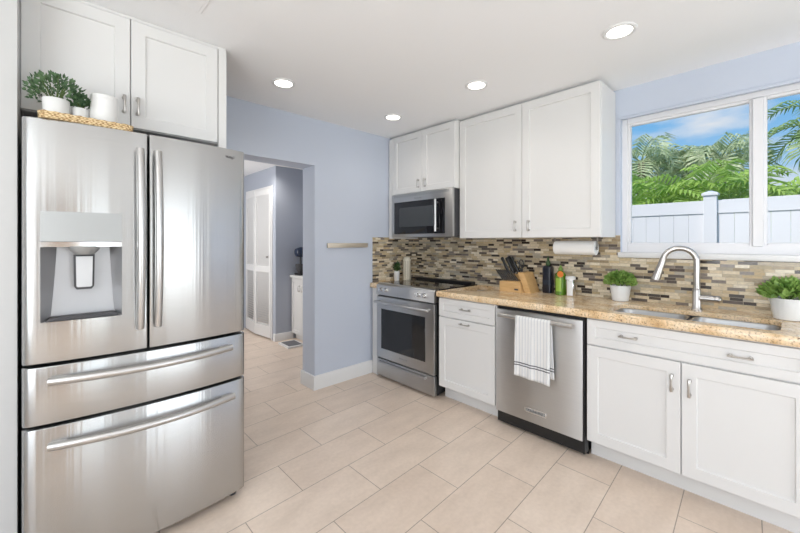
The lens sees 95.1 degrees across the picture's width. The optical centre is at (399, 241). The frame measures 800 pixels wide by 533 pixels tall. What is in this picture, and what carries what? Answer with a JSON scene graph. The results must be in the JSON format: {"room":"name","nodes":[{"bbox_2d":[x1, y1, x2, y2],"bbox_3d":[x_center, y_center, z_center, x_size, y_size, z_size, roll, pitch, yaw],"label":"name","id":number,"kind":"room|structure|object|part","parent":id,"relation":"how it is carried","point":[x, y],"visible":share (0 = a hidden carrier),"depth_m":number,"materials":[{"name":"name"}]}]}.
{"room":"kitchen","nodes":[
{"label":"kitchen","id":0,"kind":"room"},
{"bbox_2d":[0,0,22,532],"bbox_3d":[-2.518,0.115,1.123,1.902,2.510,0.900,0,0,-44],"label":"wall","id":1,"kind":"structure","parent":0,"point":[11,115],"depth_m":1.44,"materials":[{"name":"grey paint"}]},
{"bbox_2d":[244,166,302,337],"bbox_3d":[-2.117,0.160,4.833,3.000,2.420,3.480,0,0,-44],"label":"wall","id":2,"kind":"structure","parent":0,"point":[287,183],"depth_m":5.17,"materials":[{"name":"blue paint"}]},
{"bbox_2d":[246,185,272,339],"bbox_3d":[-2.088,0.290,5.456,0.149,2.160,0.938,0,0,-44],"label":"door","id":3,"kind":"structure","parent":2,"relation":"in","point":[259,202],"depth_m":5.33,"materials":[{"name":"white wood"}]},
{"bbox_2d":[273,331,292,341],"bbox_3d":[-1.637,1.318,5.134,0.271,0.104,0.066,0,0,-44],"label":"baseboard","id":4,"kind":"structure","parent":2,"relation":"attached to","point":[286,335],"depth_m":5.09,"materials":[{"name":"white wood"}]},
{"bbox_2d":[244,160,302,175],"bbox_3d":[-2.117,-1.115,4.833,3.000,0.130,3.480,0,0,-44],"label":"ceiling","id":5,"kind":"structure","parent":0,"point":[250,167],"depth_m":5.09,"materials":[{"name":"white paint"}]},
{"bbox_2d":[226,96,391,375],"bbox_3d":[-1.754,0.115,2.625,5.080,2.510,0.220,0,0,-44],"label":"wall","id":6,"kind":"structure","parent":0,"point":[346,170],"depth_m":3.52,"materials":[{"name":"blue paint"}]},
{"bbox_2d":[20,0,225,147],"bbox_3d":[-1.570,-0.837,2.120,0.845,0.604,0.760,0,0,-44],"label":"upper cabinet","id":7,"kind":"object","parent":6,"relation":"attached to","point":[165,82],"visible":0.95,"depth_m":1.85,"materials":[{"name":"white paint"}]},
{"bbox_3d":[-1.504,-0.850,1.717,0.384,0.544,0.020,0,0,-44],"label":"door","id":8,"kind":"part","parent":7,"relation":"part of","materials":[{"name":"white paint"}]},
{"bbox_3d":[-1.366,-0.685,1.814,0.019,0.089,0.036,0,0,-44],"label":"handle","id":9,"kind":"part","parent":7,"relation":"part of","materials":[{"name":"silver metal"}]},
{"bbox_3d":[-1.325,-0.685,1.853,0.019,0.089,0.036,0,0,-44],"label":"handle","id":10,"kind":"part","parent":7,"relation":"part of","materials":[{"name":"silver metal"}]},
{"bbox_3d":[-1.214,-0.850,1.993,0.409,0.544,0.020,0,0,-44],"label":"door","id":11,"kind":"part","parent":7,"relation":"part of","materials":[{"name":"white paint"}]},
{"bbox_2d":[300,360,372,390],"bbox_3d":[-0.626,1.305,3.698,0.696,0.130,0.252,0,0,-44],"label":"baseboard","id":12,"kind":"structure","parent":6,"relation":"attached to","point":[320,381],"depth_m":3.54,"materials":[{"name":"white wood"}]},
{"bbox_2d":[327,243,367,247],"bbox_3d":[-0.515,0.033,3.638,0.485,0.046,0.023,0,0,-44],"label":"bar","id":13,"kind":"object","parent":6,"relation":"attached to","point":[329,245],"visible":1,"depth_m":3.61,"materials":[{"name":"silver metal"}]},
{"bbox_2d":[85,0,799,138],"bbox_3d":[0.441,-1.240,0.516,5.550,0.200,6.340,0,0,-44],"label":"ceiling","id":14,"kind":"structure","parent":0,"point":[352,64],"depth_m":2.11,"materials":[{"name":"white paint"}]},
{"bbox_2d":[167,0,209,12],"bbox_3d":[-0.984,-1.137,1.700,0.160,0.008,0.180,0,0,-44],"label":"ceiling vent","id":15,"kind":"object","parent":14,"relation":"in","point":[198,6],"visible":1,"depth_m":1.74,"materials":[{"name":"white paint"}]},
{"bbox_2d":[171,0,205,10],"bbox_3d":[-0.984,-1.134,1.700,0.130,0.002,0.150,0,0,-44],"label":"grille","id":16,"kind":"object","parent":15,"relation":"attached to","point":[195,5],"depth_m":1.75,"materials":[{"name":"white paint"}]},
{"bbox_2d":[271,78,294,88],"bbox_3d":[-0.835,-1.135,2.624,0.164,0.009,0.164,0,0,-44],"label":"recessed light","id":17,"kind":"object","parent":14,"relation":"in","point":[284,83],"visible":1,"depth_m":2.62,"materials":[{"name":"white"}]},
{"bbox_2d":[384,114,401,120],"bbox_3d":[-0.063,-1.135,3.338,0.164,0.009,0.164,0,0,-44],"label":"recessed light","id":18,"kind":"object","parent":14,"relation":"in","point":[392,117],"visible":1,"depth_m":3.33,"materials":[{"name":"white plastic"}]},
{"bbox_2d":[465,80,487,89],"bbox_3d":[0.556,-1.135,2.657,0.164,0.009,0.164,0,0,-44],"label":"recessed light","id":19,"kind":"object","parent":14,"relation":"in","point":[476,84],"visible":1,"depth_m":2.65,"materials":[{"name":"white"}]},
{"bbox_2d":[602,22,637,39],"bbox_3d":[1.186,-1.135,1.977,0.164,0.009,0.164,0,0,-44],"label":"recessed light","id":20,"kind":"object","parent":14,"relation":"in","point":[620,30],"visible":1,"depth_m":1.97,"materials":[{"name":"white"}]},
{"bbox_2d":[155,318,793,532],"bbox_3d":[-0.805,1.430,1.788,5.300,0.120,9.700,0,0,-44],"label":"floor","id":21,"kind":"structure","parent":0,"point":[372,452],"depth_m":2.16,"materials":[{"name":"beige tile"}]},
{"bbox_2d":[22,116,243,532],"bbox_3d":[-1.434,0.441,1.999,0.848,1.858,1.068,0,0,-44],"label":"refrigerator","id":22,"kind":"object","parent":21,"relation":"on","point":[133,242],"visible":1,"depth_m":1.60,"materials":[{"name":"grey metal"}]},
{"bbox_3d":[-1.317,-0.062,1.521,0.259,0.120,0.037,0,0,-37],"label":"control panel","id":23,"kind":"part","parent":22,"relation":"part of","materials":[{"name":"grey metal"}]},
{"bbox_3d":[-1.323,-0.004,1.556,0.398,0.968,0.114,0,0,-44],"label":"door","id":24,"kind":"part","parent":22,"relation":"part of","materials":[{"name":"silver metal"}]},
{"bbox_2d":[37,109,133,131],"bbox_3d":[-1.378,-0.504,1.612,0.310,0.031,0.257,0,0,-44],"label":"woven tray","id":25,"kind":"object","parent":22,"relation":"on","point":[43,113],"visible":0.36,"depth_m":1.50,"materials":[{"name":"beige wicker"}]},
{"bbox_2d":[21,70,87,113],"bbox_3d":[-1.418,-0.608,1.509,0.202,0.191,0.205,0,0,-44],"label":"potted plant","id":26,"kind":"object","parent":25,"relation":"on","point":[50,102],"visible":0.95,"depth_m":1.48,"materials":[{"name":"green plant"}]},
{"bbox_3d":[-1.421,-0.550,1.512,0.086,0.074,0.086,0,0,-44],"label":"pot","id":27,"kind":"part","parent":26,"relation":"part of","materials":[{"name":"white ceramic"}]},
{"bbox_2d":[67,93,90,117],"bbox_3d":[-1.381,-0.578,1.575,0.089,0.131,0.096,0,0,-44],"label":"potted plant","id":28,"kind":"object","parent":25,"relation":"on","point":[79,110],"visible":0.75,"depth_m":1.56,"materials":[{"name":"green plant"}]},
{"bbox_3d":[-1.380,-0.543,1.579,0.058,0.060,0.058,0,0,-44],"label":"pot","id":29,"kind":"part","parent":28,"relation":"part of","materials":[{"name":"white ceramic"}]},
{"bbox_2d":[90,93,117,122],"bbox_3d":[-1.315,-0.579,1.627,0.100,0.133,0.100,0,0,-44],"label":"canister","id":30,"kind":"object","parent":25,"relation":"on","point":[102,106],"visible":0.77,"depth_m":1.59,"materials":[{"name":"white ceramic"}]},
{"bbox_3d":[-1.315,-0.635,1.627,0.100,0.020,0.100,0,0,-44],"label":"lid","id":31,"kind":"part","parent":30,"relation":"part of","materials":[{"name":"white ceramic"}]},
{"bbox_3d":[-1.160,0.607,1.711,0.848,0.230,0.114,0,0,-44],"label":"drawer","id":32,"kind":"part","parent":22,"relation":"part of","materials":[{"name":"silver metal"}]},
{"bbox_3d":[-1.160,1.032,1.711,0.848,0.596,0.114,0,0,-44],"label":"freezer drawer","id":33,"kind":"part","parent":22,"relation":"part of","materials":[{"name":"silver metal"}]},
{"bbox_3d":[-1.108,0.548,1.651,0.698,0.033,0.096,0,0,-44],"label":"handle","id":34,"kind":"part","parent":22,"relation":"part of","materials":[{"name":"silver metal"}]},
{"bbox_3d":[-1.136,-0.015,1.603,0.032,0.797,0.084,0,0,-44],"label":"handle","id":35,"kind":"part","parent":22,"relation":"part of","materials":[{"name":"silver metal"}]},
{"bbox_3d":[-1.104,0.804,1.654,0.708,0.033,0.096,0,0,-44],"label":"handle","id":36,"kind":"part","parent":22,"relation":"part of","materials":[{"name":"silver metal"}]},
{"bbox_3d":[-1.088,-0.015,1.649,0.032,0.797,0.084,0,0,-44],"label":"handle","id":37,"kind":"part","parent":22,"relation":"part of","materials":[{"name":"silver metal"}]},
{"bbox_3d":[-1.014,-0.004,1.851,0.444,0.968,0.114,0,0,-44],"label":"door","id":38,"kind":"part","parent":22,"relation":"part of","materials":[{"name":"silver metal"}]},
{"bbox_2d":[278,340,302,348],"bbox_3d":[-1.444,1.357,4.866,0.231,0.026,0.305,0,0,-40],"label":"tray","id":39,"kind":"object","parent":21,"relation":"on","point":[290,344],"visible":0.93,"depth_m":4.81,"materials":[{"name":"white"}]},
{"bbox_2d":[290,275,302,339],"bbox_3d":[-1.175,0.919,5.133,0.518,0.902,0.596,0,0,-44],"label":"base cabinet","id":40,"kind":"object","parent":21,"relation":"on","point":[297,281],"visible":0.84,"depth_m":5.08,"materials":[{"name":"white paint"}]},
{"bbox_2d":[290,275,302,278],"bbox_3d":[-1.172,0.484,5.137,0.508,0.032,0.596,0,0,-44],"label":"countertop","id":41,"kind":"structure","parent":40,"relation":"on","point":[292,276],"depth_m":5.04,"materials":[{"name":"white ceramic"}]},
{"bbox_2d":[294,247,302,275],"bbox_3d":[-1.363,0.269,5.192,0.258,0.397,0.150,0,0,-44],"label":"stand mixer","id":42,"kind":"object","parent":41,"relation":"on","point":[298,252],"visible":0.49,"depth_m":5.10,"materials":[{"name":"black plastic"}]},
{"bbox_2d":[296,264,302,272],"bbox_3d":[-1.402,0.371,5.155,0.132,0.122,0.132,0,0,-44],"label":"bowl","id":43,"kind":"object","parent":42,"relation":"on","point":[299,267],"depth_m":5.11,"materials":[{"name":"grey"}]},
{"bbox_3d":[-1.434,0.894,5.089,0.018,0.772,0.275,0,0,-44],"label":"door","id":44,"kind":"part","parent":40,"relation":"part of","materials":[{"name":"white paint"}]},
{"bbox_3d":[-1.240,0.894,4.885,0.018,0.772,0.279,0,0,-44],"label":"door","id":45,"kind":"part","parent":40,"relation":"part of","materials":[{"name":"white paint"}]},
{"bbox_2d":[373,288,378,374],"bbox_3d":[-0.030,0.923,4.025,0.628,0.893,0.092,0,0,-44],"label":"filler panel","id":46,"kind":"object","parent":21,"relation":"on","point":[375,295],"visible":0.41,"depth_m":3.82,"materials":[{"name":"white paint"}]},
{"bbox_2d":[370,278,414,287],"bbox_3d":[-0.042,0.449,4.018,0.657,0.048,0.101,0,0,-44],"label":"countertop","id":47,"kind":"structure","parent":46,"relation":"on","point":[373,284],"depth_m":3.81,"materials":[{"name":"beige stone"}]},
{"bbox_2d":[393,261,400,280],"bbox_3d":[-0.033,0.315,4.034,0.096,0.220,0.095,0,0,-44],"label":"potted herb","id":48,"kind":"object","parent":47,"relation":"on","point":[397,265],"visible":1,"depth_m":4.01,"materials":[{"name":"white ceramic"}]},
{"bbox_2d":[394,271,399,280],"bbox_3d":[-0.036,0.372,4.033,0.066,0.105,0.066,0,0,-44],"label":"pot","id":49,"kind":"object","parent":48,"relation":"on","point":[396,273],"depth_m":4.01,"materials":[{"name":"white ceramic"}]},
{"bbox_2d":[403,256,410,279],"bbox_3d":[0.076,0.294,4.132,0.095,0.262,0.094,0,0,-44],"label":"canister","id":50,"kind":"object","parent":47,"relation":"on","point":[406,260],"visible":0.98,"depth_m":4.09,"materials":[{"name":"beige ceramic"}]},
{"bbox_2d":[373,277,476,395],"bbox_3d":[0.237,0.882,3.662,0.706,0.975,0.792,0,0,-44],"label":"range","id":51,"kind":"object","parent":21,"relation":"on","point":[408,315],"visible":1,"depth_m":3.42,"materials":[{"name":"silver metal"}]},
{"bbox_3d":[0.006,0.597,3.443,0.070,0.027,0.722,0,0,-44],"label":"handle","id":52,"kind":"part","parent":51,"relation":"part of","materials":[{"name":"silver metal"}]},
{"bbox_3d":[0.008,1.207,3.472,0.028,0.026,0.622,0,0,-44],"label":"handle","id":53,"kind":"part","parent":51,"relation":"part of","materials":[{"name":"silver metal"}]},
{"bbox_3d":[0.043,0.858,3.478,0.040,0.619,0.774,0,0,-44],"label":"oven door","id":54,"kind":"part","parent":51,"relation":"part of","materials":[{"name":"silver metal"}]},
{"bbox_3d":[0.044,1.264,3.479,0.038,0.168,0.774,0,0,-44],"label":"drawer","id":55,"kind":"part","parent":51,"relation":"part of","materials":[{"name":"silver metal"}]},
{"bbox_3d":[0.048,0.474,3.483,0.066,0.115,0.782,0,0,-44],"label":"control panel","id":56,"kind":"part","parent":51,"relation":"part of","materials":[{"name":"silver metal"}]},
{"bbox_2d":[382,279,476,290],"bbox_3d":[0.281,0.426,3.703,0.585,0.018,0.792,0,0,-44],"label":"cooktop","id":57,"kind":"object","parent":51,"relation":"in","point":[437,284],"depth_m":3.67,"materials":[{"name":"grey glass"}]},
{"bbox_3d":[0.465,0.406,3.880,0.075,0.022,0.742,0,0,-44],"label":"vent rail","id":58,"kind":"part","parent":51,"relation":"part of","materials":[{"name":"black plastic"}]},
{"bbox_2d":[439,297,498,416],"bbox_3d":[0.745,0.922,3.188,0.662,0.895,0.566,0,0,-44],"label":"base cabinet","id":59,"kind":"object","parent":21,"relation":"on","point":[467,329],"visible":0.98,"depth_m":2.98,"materials":[{"name":"white paint"}]},
{"bbox_3d":[0.536,0.560,2.990,0.020,0.154,0.554,0,0,-44],"label":"drawer","id":60,"kind":"part","parent":59,"relation":"part of","materials":[{"name":"white paint"}]},
{"bbox_2d":[496,305,591,454],"bbox_3d":[1.147,0.927,2.728,0.696,0.885,0.634,0,0,-44],"label":"dishwasher","id":61,"kind":"object","parent":21,"relation":"on","point":[557,413],"visible":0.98,"depth_m":2.45,"materials":[{"name":"silver metal"}]},
{"bbox_2d":[514,315,553,386],"bbox_3d":[0.907,0.730,2.489,0.050,0.427,0.267,0,0,-44],"label":"dish towel","id":62,"kind":"object","parent":61,"relation":"hanging from","point":[533,345],"visible":0.98,"depth_m":2.47,"materials":[{"name":"white fabric"}]},
{"bbox_3d":[0.919,0.534,2.512,0.068,0.029,0.530,0,0,-44],"label":"handle","id":63,"kind":"part","parent":61,"relation":"part of","materials":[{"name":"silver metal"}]},
{"bbox_2d":[587,318,799,532],"bbox_3d":[1.722,0.922,2.162,0.662,0.895,0.967,0,0,-44],"label":"base cabinet","id":64,"kind":"object","parent":21,"relation":"on","point":[714,418],"visible":0.99,"depth_m":1.91,"materials":[{"name":"white paint"}]},
{"bbox_2d":[436,285,799,347],"bbox_3d":[1.313,0.449,2.595,0.657,0.048,2.208,0,0,-44],"label":"countertop","id":65,"kind":"structure","parent":64,"relation":"on","point":[602,308],"depth_m":2.27,"materials":[{"name":"beige stone"}]},
{"bbox_2d":[500,271,539,293],"bbox_3d":[1.044,0.341,3.173,0.221,0.168,0.276,0,0,-44],"label":"knife block","id":66,"kind":"object","parent":65,"relation":"on","point":[527,283],"visible":0.93,"depth_m":3.09,"materials":[{"name":"brown wood"}]},
{"bbox_2d":[501,257,509,272],"bbox_3d":[0.956,0.240,3.270,0.119,0.214,0.020,0,0,38],"label":"knife","id":67,"kind":"object","parent":66,"relation":"in","point":[502,258],"visible":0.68,"depth_m":3.28,"materials":[{"name":"black"}]},
{"bbox_2d":[505,257,514,273],"bbox_3d":[0.987,0.240,3.237,0.118,0.213,0.019,0,0,38],"label":"knife","id":68,"kind":"object","parent":66,"relation":"in","point":[506,258],"visible":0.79,"depth_m":3.24,"materials":[{"name":"black"}]},
{"bbox_2d":[508,256,515,272],"bbox_3d":[1.022,0.238,3.306,0.018,0.220,0.114,0,0,-44],"label":"knife","id":69,"kind":"object","parent":66,"relation":"in","point":[511,263],"visible":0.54,"depth_m":3.31,"materials":[{"name":"black"}]},
{"bbox_2d":[512,260,518,273],"bbox_3d":[1.027,0.251,3.203,0.104,0.189,0.016,0,0,38],"label":"knife","id":70,"kind":"object","parent":66,"relation":"in","point":[513,261],"visible":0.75,"depth_m":3.21,"materials":[{"name":"black"}]},
{"bbox_2d":[515,259,523,271],"bbox_3d":[1.050,0.247,3.193,0.016,0.194,0.098,0,0,-44],"label":"scissors","id":71,"kind":"object","parent":66,"relation":"in","point":[519,263],"visible":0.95,"depth_m":3.19,"materials":[{"name":"black"}]},
{"bbox_2d":[542,257,553,292],"bbox_3d":[1.244,0.274,3.073,0.074,0.302,0.074,0,0,-44],"label":"soap bottle","id":72,"kind":"object","parent":65,"relation":"on","point":[547,270],"visible":1,"depth_m":3.05,"materials":[{"name":"black"}]},
{"bbox_2d":[555,265,565,294],"bbox_3d":[1.294,0.307,2.951,0.087,0.236,0.082,0,0,-44],"label":"bottle","id":73,"kind":"object","parent":65,"relation":"on","point":[560,281],"visible":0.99,"depth_m":2.92,"materials":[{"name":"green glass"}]},
{"bbox_2d":[565,276,575,296],"bbox_3d":[1.345,0.346,2.887,0.074,0.158,0.074,0,0,-44],"label":"steel canister","id":74,"kind":"object","parent":65,"relation":"on","point":[570,280],"visible":1,"depth_m":2.86,"materials":[{"name":"white"}]},
{"bbox_3d":[1.345,0.281,2.887,0.074,0.028,0.074,0,0,-44],"label":"lid","id":75,"kind":"part","parent":74,"relation":"part of","materials":[{"name":"white plastic"}]},
{"bbox_2d":[603,269,637,301],"bbox_3d":[1.594,0.311,2.652,0.226,0.227,0.232,0,0,-44],"label":"potted plant","id":76,"kind":"object","parent":65,"relation":"on","point":[620,292],"visible":1,"depth_m":2.60,"materials":[{"name":"green plant"}]},
{"bbox_3d":[1.596,0.368,2.652,0.134,0.113,0.134,0,0,-44],"label":"pot","id":77,"kind":"part","parent":76,"relation":"part of","materials":[{"name":"white ceramic"}]},
{"bbox_2d":[651,246,721,310],"bbox_3d":[1.796,0.224,2.308,0.352,0.402,0.069,0,0,37],"label":"faucet","id":78,"kind":"object","parent":65,"relation":"on","point":[698,298],"visible":1,"depth_m":2.27,"materials":[{"name":"silver metal"}]},
{"bbox_3d":[1.774,0.159,2.323,0.204,0.272,0.033,0,0,34],"label":"spout","id":79,"kind":"part","parent":78,"relation":"part of","materials":[{"name":"silver metal"}]},
{"bbox_3d":[1.890,0.347,2.228,0.043,0.044,0.101,0,0,-44],"label":"lever","id":80,"kind":"part","parent":78,"relation":"part of","materials":[{"name":"silver metal"}]},
{"bbox_2d":[616,308,780,329],"bbox_3d":[1.670,0.561,2.125,0.348,0.217,0.763,0,0,-44],"label":"sink","id":81,"kind":"object","parent":65,"relation":"in","point":[626,310],"visible":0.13,"depth_m":2.18,"materials":[{"name":"silver metal"}]},
{"bbox_3d":[1.536,0.561,2.266,0.348,0.217,0.375,0,0,-44],"label":"bowl","id":82,"kind":"part","parent":81,"relation":"part of","materials":[{"name":"silver metal"}]},
{"bbox_3d":[1.805,0.561,1.984,0.348,0.217,0.372,0,0,-44],"label":"bowl","id":83,"kind":"part","parent":81,"relation":"part of","materials":[{"name":"silver metal"}]},
{"bbox_2d":[754,275,799,321],"bbox_3d":[2.135,0.303,2.009,0.276,0.244,0.275,0,0,-44],"label":"potted plant","id":84,"kind":"object","parent":65,"relation":"on","point":[778,291],"visible":1,"depth_m":1.98,"materials":[{"name":"green plant"}]},
{"bbox_3d":[2.134,0.366,2.008,0.158,0.118,0.158,0,0,-44],"label":"pot","id":85,"kind":"part","parent":84,"relation":"part of","materials":[{"name":"white ceramic"}]},
{"bbox_3d":[1.323,0.558,2.127,0.037,0.019,0.096,0,0,-44],"label":"handle","id":86,"kind":"part","parent":64,"relation":"part of","materials":[{"name":"silver metal"}]},
{"bbox_3d":[1.346,0.946,2.139,0.020,0.600,0.473,0,0,-44],"label":"door","id":87,"kind":"part","parent":64,"relation":"part of","materials":[{"name":"white paint"}]},
{"bbox_3d":[1.466,0.760,1.978,0.036,0.096,0.019,0,0,-44],"label":"handle","id":88,"kind":"part","parent":64,"relation":"part of","materials":[{"name":"silver metal"}]},
{"bbox_3d":[1.519,0.770,1.923,0.036,0.096,0.019,0,0,-44],"label":"handle","id":89,"kind":"part","parent":64,"relation":"part of","materials":[{"name":"silver metal"}]},
{"bbox_3d":[1.654,0.562,1.780,0.037,0.019,0.096,0,0,-44],"label":"handle","id":90,"kind":"part","parent":64,"relation":"part of","materials":[{"name":"silver metal"}]},
{"bbox_3d":[1.678,0.946,1.791,0.020,0.600,0.478,0,0,-44],"label":"door","id":91,"kind":"part","parent":64,"relation":"part of","materials":[{"name":"white paint"}]},
{"bbox_2d":[418,41,799,326],"bbox_3d":[1.020,0.115,3.526,0.180,2.510,9.700,0,0,-44],"label":"wall","id":92,"kind":"structure","parent":0,"point":[779,64],"depth_m":2.39,"materials":[{"name":"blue paint"}]},
{"bbox_2d":[389,120,460,238],"bbox_3d":[0.320,-0.588,3.810,0.419,1.105,0.901,0,0,-44],"label":"upper cabinet","id":93,"kind":"object","parent":92,"relation":"attached to","point":[428,159],"visible":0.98,"depth_m":3.62,"materials":[{"name":"white paint"}]},
{"bbox_3d":[0.078,-0.811,3.821,0.020,0.610,0.423,0,0,-44],"label":"door","id":94,"kind":"part","parent":93,"relation":"part of","materials":[{"name":"white paint"}]},
{"bbox_2d":[392,188,459,236],"bbox_3d":[0.324,-0.274,3.768,0.470,0.448,0.826,0,0,-44],"label":"microwave","id":95,"kind":"object","parent":93,"relation":"attached to","point":[433,213],"visible":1,"depth_m":3.56,"materials":[{"name":"grey metal"}]},
{"bbox_3d":[0.171,-0.248,3.666,0.014,0.333,0.663,0,0,-44],"label":"door","id":96,"kind":"part","parent":95,"relation":"part of","materials":[{"name":"black glass"}]},
{"bbox_3d":[0.341,-0.253,3.448,0.053,0.305,0.025,0,0,-44],"label":"handle","id":97,"kind":"part","parent":95,"relation":"part of","materials":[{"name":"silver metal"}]},
{"bbox_3d":[0.367,-0.811,3.518,0.020,0.610,0.408,0,0,-44],"label":"door","id":98,"kind":"part","parent":93,"relation":"part of","materials":[{"name":"white paint"}]},
{"bbox_2d":[460,80,614,237],"bbox_3d":[1.074,-0.588,3.065,0.356,1.105,1.208,0,0,-44],"label":"upper cabinet","id":99,"kind":"object","parent":92,"relation":"attached to","point":[543,167],"visible":1,"depth_m":2.83,"materials":[{"name":"white paint"}]},
{"bbox_3d":[0.774,-0.576,3.182,0.020,1.081,0.618,0,0,-44],"label":"door","id":100,"kind":"part","parent":99,"relation":"part of","materials":[{"name":"white paint"}]},
{"bbox_3d":[1.190,-0.576,2.745,0.020,1.081,0.581,0,0,-44],"label":"door","id":101,"kind":"part","parent":99,"relation":"part of","materials":[{"name":"white paint"}]},
{"bbox_3d":[1.358,0.011,2.837,0.022,0.092,0.322,0,0,-44],"label":"paper towel holder","id":102,"kind":"object","parent":99,"relation":"attached to","visible":0},
{"bbox_2d":[553,241,598,254],"bbox_3d":[1.358,0.045,2.837,0.108,0.108,0.304,0,0,-44],"label":"paper towel roll","id":103,"kind":"object","parent":102,"relation":"hanging from","point":[559,247],"visible":0.96,"depth_m":2.79,"materials":[{"name":"white paper"}]},
{"bbox_2d":[372,235,799,313],"bbox_3d":[1.197,0.207,2.756,0.625,0.515,3.660,0,0,-44],"label":"backsplash","id":104,"kind":"structure","parent":92,"relation":"attached to","point":[477,260],"depth_m":2.90,"materials":[{"name":"tile"}]},
{"bbox_2d":[618,252,799,261],"bbox_3d":[2.169,0.095,2.208,0.083,0.038,1.507,0,0,-44],"label":"sill","id":105,"kind":"structure","parent":92,"relation":"attached to","point":[738,257],"depth_m":2.30,"materials":[{"name":"white"}]},
{"bbox_2d":[619,78,799,119],"bbox_3d":[2.159,-0.921,2.195,0.014,0.022,1.501,0,0,-44],"label":"trim","id":106,"kind":"structure","parent":92,"relation":"attached to","point":[796,80],"depth_m":2.34,"materials":[{"name":"grey paint"}]},
{"bbox_2d":[622,83,799,254],"bbox_3d":[2.208,-0.421,2.258,0.078,1.004,1.473,0,0,-44],"label":"window","id":107,"kind":"structure","parent":92,"relation":"in","point":[758,243],"depth_m":2.27,"materials":[{"name":"white plastic"}]},
{"bbox_3d":[1.961,-0.431,2.519,0.036,0.910,0.679,0,0,-44],"label":"sash","id":108,"kind":"part","parent":107,"relation":"part of","materials":[{"name":"white plastic"}]},
{"bbox_3d":[2.457,-0.431,1.998,0.036,0.910,0.676,0,0,-44],"label":"sash","id":109,"kind":"part","parent":107,"relation":"part of","materials":[{"name":"white plastic"}]},
{"label":"outside","id":110,"kind":"structure","parent":0,"visible":0},
{"bbox_3d":[0.173,1.583,7.069,70.000,0.175,70.000,0,0,-44],"label":"ground","id":111,"kind":"structure","parent":110,"visible":0},
{"bbox_2d":[632,132,689,200],"bbox_3d":[5.418,-0.430,8.250,1.993,3.721,1.971,0,0,-44],"label":"palm tree","id":112,"kind":"object","parent":111,"relation":"on","point":[639,166],"visible":0.47,"depth_m":7.84,"materials":[{"name":"green plant"}]},
{"bbox_2d":[632,171,741,204],"bbox_3d":[4.278,0.100,6.394,2.540,2.660,2.807,0,0,-44],"label":"palm tree","id":113,"kind":"object","parent":111,"relation":"on","point":[639,196],"visible":0.16,"depth_m":5.98,"materials":[{"name":"green plant"}]},
{"bbox_2d":[642,145,737,194],"bbox_3d":[6.282,-0.345,8.121,1.826,3.549,1.870,0,0,-44],"label":"palm tree","id":114,"kind":"object","parent":111,"relation":"on","point":[680,174],"visible":0.22,"depth_m":7.82,"materials":[{"name":"green plant"}]},
{"bbox_2d":[632,191,799,242],"bbox_3d":[4.002,0.417,4.715,0.166,2.155,12.466,0,0,-44],"label":"vinyl fence","id":115,"kind":"object","parent":111,"relation":"on","point":[709,220],"visible":0.08,"depth_m":4.67,"materials":[{"name":"white plastic"}]},
{"bbox_3d":[3.296,0.470,5.457,0.024,1.700,1.915,0,0,-44],"label":"panel","id":116,"kind":"part","parent":115,"relation":"part of","materials":[{"name":"white plastic"}]},
{"bbox_3d":[3.295,-0.450,5.458,0.052,0.170,1.918,0,0,-44],"label":"rail","id":117,"kind":"part","parent":115,"relation":"part of","materials":[{"name":"white plastic"}]},
{"bbox_3d":[4.002,0.450,4.715,0.132,2.090,0.132,0,0,-44],"label":"post","id":118,"kind":"part","parent":115,"relation":"part of","materials":[{"name":"white plastic"}]},
{"bbox_3d":[4.709,-0.450,3.973,0.052,0.170,1.918,0,0,-44],"label":"rail","id":119,"kind":"part","parent":115,"relation":"part of","materials":[{"name":"white plastic"}]},
{"bbox_3d":[4.710,0.470,3.972,0.024,1.700,1.915,0,0,-44],"label":"panel","id":120,"kind":"part","parent":115,"relation":"part of","materials":[{"name":"white plastic"}]},
{"bbox_2d":[632,158,799,204],"bbox_3d":[4.892,0.116,6.156,2.794,2.627,2.717,0,0,-44],"label":"bush","id":121,"kind":"object","parent":111,"relation":"on","point":[651,183],"visible":0.23,"depth_m":5.67,"materials":[{"name":"green plant"}]},
{"bbox_2d":[666,131,778,196],"bbox_3d":[6.436,-0.357,7.420,1.987,3.573,1.929,0,0,-44],"label":"palm tree","id":122,"kind":"object","parent":111,"relation":"on","point":[741,143],"visible":0.36,"depth_m":7.19,"materials":[{"name":"green plant"}]},
{"bbox_2d":[656,164,799,219],"bbox_3d":[5.366,0.079,5.483,2.621,2.701,2.403,0,0,2],"label":"palm tree","id":123,"kind":"object","parent":111,"relation":"on","point":[745,194],"visible":0.23,"depth_m":5.41,"materials":[{"name":"green plant"}]},
{"bbox_2d":[768,100,799,176],"bbox_3d":[6.983,-0.485,5.804,1.953,3.831,2.067,0,0,-44],"label":"palm tree","id":124,"kind":"object","parent":111,"relation":"on","point":[796,136],"visible":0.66,"depth_m":6.24,"materials":[{"name":"green plant"}]},
{"bbox_2d":[768,184,799,194],"bbox_3d":[5.965,0.218,4.833,2.545,2.424,2.372,0,0,-44],"label":"palm tree","id":125,"kind":"object","parent":111,"relation":"on","point":[793,185],"visible":0.04,"depth_m":5.05,"materials":[{"name":"green plant"}]}
]}

